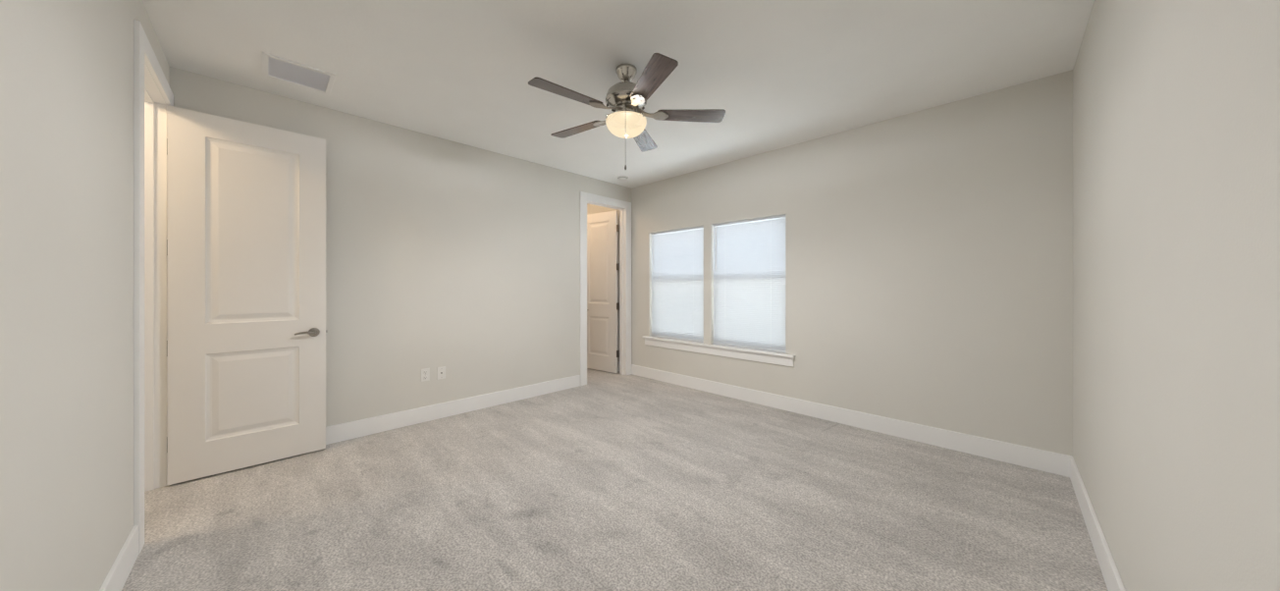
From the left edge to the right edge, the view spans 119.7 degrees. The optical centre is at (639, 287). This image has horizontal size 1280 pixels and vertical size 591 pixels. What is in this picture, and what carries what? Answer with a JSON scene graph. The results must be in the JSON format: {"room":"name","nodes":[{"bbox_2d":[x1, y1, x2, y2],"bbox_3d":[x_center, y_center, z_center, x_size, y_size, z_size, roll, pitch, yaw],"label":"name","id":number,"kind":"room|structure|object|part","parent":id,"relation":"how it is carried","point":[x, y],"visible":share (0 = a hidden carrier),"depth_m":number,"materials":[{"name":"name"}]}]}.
{"room":"empty bedroom","nodes":[
{"label":"empty bedroom","id":0,"kind":"room"},
{"bbox_2d":[0,0,169,590],"bbox_3d":[-1.636,-0.092,0.920,4.263,2.740,0.125,0,0,45],"label":"wall","id":1,"kind":"structure","parent":0,"point":[67,66],"depth_m":1.15,"materials":[{"name":"paint"}]},
{"bbox_2d":[99,525,138,590],"bbox_3d":[-1.241,1.206,0.629,3.259,0.145,0.016,0,0,45],"label":"baseboard","id":2,"kind":"structure","parent":1,"relation":"attached to","point":[118,574],"depth_m":1.59,"materials":[{"name":"white paint"}]},
{"bbox_2d":[133,19,173,554],"bbox_3d":[-2.806,0.002,2.071,0.991,2.553,0.163,0,0,45],"label":"door frame","id":3,"kind":"structure","parent":1,"relation":"attached to","point":[152,92],"depth_m":2.33,"materials":[{"name":"white paint"}]},
{"bbox_2d":[166,105,326,484],"bbox_3d":[-2.752,0.051,2.658,0.792,2.426,0.163,0,0,-45],"label":"door","id":4,"kind":"structure","parent":1,"relation":"in","point":[246,240],"depth_m":2.60,"materials":[{"name":"white paint"}]},
{"bbox_3d":[-2.525,0.345,2.806,0.125,0.024,0.054,0,0,-45],"label":"lever handle","id":5,"kind":"part","parent":4,"relation":"part of","materials":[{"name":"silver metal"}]},
{"bbox_2d":[169,66,631,426],"bbox_3d":[-1.708,-0.092,3.974,0.125,2.740,4.376,0,0,45],"label":"wall","id":6,"kind":"structure","parent":0,"point":[464,259],"depth_m":3.58,"materials":[{"name":"paint"}]},
{"bbox_2d":[421,368,429,381],"bbox_3d":[-2.043,0.833,3.539,0.009,0.120,0.076,0,0,45],"label":"wall outlet","id":7,"kind":"object","parent":6,"relation":"attached to","point":[425,373],"visible":1,"depth_m":3.54,"materials":[{"name":"white plastic"}]},
{"bbox_2d":[437,366,445,379],"bbox_3d":[-1.940,0.838,3.639,0.016,0.120,0.076,0,0,45],"label":"cable jack","id":8,"kind":"object","parent":6,"relation":"attached to","point":[441,370],"visible":1,"depth_m":3.64,"materials":[{"name":"white plastic"}]},
{"bbox_2d":[325,374,580,444],"bbox_3d":[-1.944,1.206,3.634,0.016,0.145,3.310,0,0,45],"label":"baseboard","id":9,"kind":"structure","parent":6,"relation":"attached to","point":[337,433],"depth_m":3.61,"materials":[{"name":"white paint"}]},
{"bbox_2d":[586,210,619,373],"bbox_3d":[-0.627,0.065,5.664,0.734,2.398,0.103,0,0,37],"label":"door","id":10,"kind":"structure","parent":6,"relation":"in","point":[603,266],"depth_m":5.63,"materials":[{"name":"white paint"}]},
{"bbox_2d":[580,191,631,385],"bbox_3d":[-0.507,0.017,5.194,0.163,2.523,0.914,0,0,45],"label":"door frame","id":11,"kind":"structure","parent":6,"relation":"attached to","point":[624,207],"depth_m":5.39,"materials":[{"name":"white paint"}]},
{"bbox_2d":[586,203,619,361],"bbox_3d":[-1.393,-0.092,5.457,1.507,2.740,2.072,0,0,45],"label":"wall","id":12,"kind":"structure","parent":0,"point":[591,209],"depth_m":5.70,"materials":[{"name":"paint"}]},
{"bbox_2d":[121,368,1107,590],"bbox_3d":[-1.119,1.328,2.520,6.020,0.100,5.872,0,0,45],"label":"floor","id":13,"kind":"structure","parent":0,"point":[613,481],"depth_m":2.11,"materials":[{"name":"grey carpet"}]},
{"bbox_2d":[142,0,1094,188],"bbox_3d":[-1.119,-1.522,2.520,6.020,0.120,5.872,0,0,45],"label":"ceiling","id":14,"kind":"structure","parent":0,"point":[782,73],"depth_m":2.39,"materials":[{"name":"paint"}]},
{"bbox_2d":[262,52,336,95],"bbox_3d":[-2.344,-1.458,2.558,0.360,0.009,0.360,0,0,45],"label":"ceiling vent","id":15,"kind":"object","parent":14,"relation":"in","point":[267,63],"visible":1,"depth_m":2.54,"materials":[{"name":"white metal"}]},
{"bbox_2d":[617,175,628,181],"bbox_3d":[-0.229,-1.442,4.948,0.144,0.040,0.144,0,0,45],"label":"smoke detector","id":16,"kind":"object","parent":14,"relation":"attached to","point":[620,178],"visible":1,"depth_m":4.90,"materials":[{"name":"white plastic"}]},
{"bbox_2d":[528,53,725,169],"bbox_3d":[-0.126,-1.101,2.491,1.279,0.721,1.266,0,0,45],"label":"ceiling fan","id":17,"kind":"object","parent":14,"relation":"hanging from","point":[627,100],"visible":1,"depth_m":2.41,"materials":[{"name":"brown wood"}]},
{"bbox_3d":[-0.432,-1.162,2.229,0.457,0.006,0.140,0,9,-38],"label":"blade","id":18,"kind":"part","parent":17,"relation":"part of","materials":[{"name":"brown wood"}]},
{"bbox_3d":[-0.454,-1.162,2.739,0.457,0.006,0.140,0,9,34],"label":"blade","id":19,"kind":"part","parent":17,"relation":"part of","materials":[{"name":"brown wood"}]},
{"bbox_3d":[-0.092,-1.069,2.499,0.273,0.103,0.273,0,0,45],"label":"lamp shade","id":20,"kind":"part","parent":17,"relation":"part of","materials":[{"name":"beige glass"}]},
{"bbox_3d":[0.024,-1.162,2.917,0.140,0.006,0.457,-10,-3,15],"label":"blade","id":21,"kind":"part","parent":17,"relation":"part of","materials":[{"name":"brown wood"}]},
{"bbox_3d":[0.059,-1.162,2.093,0.140,0.006,0.457,10,-4,-20],"label":"blade","id":22,"kind":"part","parent":17,"relation":"part of","materials":[{"name":"brown wood"}]},
{"bbox_3d":[0.341,-1.162,2.518,0.457,0.006,0.140,0,-9,-2],"label":"blade","id":23,"kind":"part","parent":17,"relation":"part of","materials":[{"name":"brown wood"}]},
{"bbox_2d":[631,69,1072,456],"bbox_3d":[1.434,-0.092,4.039,4.513,2.740,0.125,0,0,45],"label":"wall","id":24,"kind":"structure","parent":0,"point":[929,252],"depth_m":3.08,"materials":[{"name":"paint"}]},
{"bbox_2d":[653,228,703,341],"bbox_3d":[0.533,-0.037,4.984,0.915,1.460,0.042,0,0,45],"label":"window","id":25,"kind":"structure","parent":24,"relation":"in","point":[697,229],"depth_m":4.96,"materials":[{"name":"white plastic"}]},
{"bbox_2d":[651,225,703,342],"bbox_3d":[0.488,-0.037,4.939,0.907,1.457,0.041,0,0,45],"label":"window blind","id":26,"kind":"object","parent":25,"relation":"attached to","point":[677,258],"visible":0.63,"depth_m":4.93,"materials":[{"name":"white plastic"}]},
{"bbox_3d":[0.492,0.683,4.943,0.907,0.016,0.024,0,0,45],"label":"rail","id":27,"kind":"part","parent":26,"relation":"part of","materials":[{"name":"white plastic"}]},
{"bbox_2d":[642,335,795,367],"bbox_3d":[0.844,0.753,4.565,2.132,0.120,0.143,0,0,45],"label":"window sill","id":28,"kind":"structure","parent":24,"relation":"attached to","point":[773,357],"depth_m":4.35,"materials":[{"name":"white paint"}]},
{"bbox_2d":[714,217,784,351],"bbox_3d":[1.263,-0.037,4.265,0.915,1.460,0.042,0,0,45],"label":"window","id":29,"kind":"structure","parent":24,"relation":"in","point":[777,218],"depth_m":4.23,"materials":[{"name":"white plastic"}]},
{"bbox_2d":[712,213,785,353],"bbox_3d":[1.219,-0.037,4.220,0.907,1.457,0.041,0,0,45],"label":"window blind","id":30,"kind":"object","parent":29,"relation":"attached to","point":[749,258],"visible":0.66,"depth_m":4.20,"materials":[{"name":"white plastic"}]},
{"bbox_3d":[1.222,0.683,4.224,0.907,0.016,0.024,0,0,45],"label":"rail","id":31,"kind":"part","parent":30,"relation":"part of","materials":[{"name":"white plastic"}]},
{"bbox_3d":[1.270,-0.416,4.272,0.883,0.669,0.018,0,0,45],"label":"sash","id":32,"kind":"part","parent":29,"relation":"part of","materials":[{"name":"white plastic"}]},
{"bbox_2d":[631,364,1071,477],"bbox_3d":[1.385,1.206,3.988,4.263,0.145,0.016,0,0,45],"label":"baseboard","id":33,"kind":"structure","parent":24,"relation":"attached to","point":[1022,455],"depth_m":3.21,"materials":[{"name":"white paint"}]},
{"bbox_2d":[1072,0,1279,590],"bbox_3d":[1.419,-0.092,0.895,0.125,2.740,4.376,0,0,45],"label":"wall","id":34,"kind":"structure","parent":0,"point":[1176,103],"depth_m":0.96,"materials":[{"name":"paint"}]},
{"bbox_2d":[1069,456,1125,590],"bbox_3d":[1.407,1.206,0.984,0.016,0.145,4.236,0,0,45],"label":"baseboard","id":35,"kind":"structure","parent":34,"relation":"attached to","point":[1110,573],"depth_m":1.77,"materials":[{"name":"white paint"}]}
]}

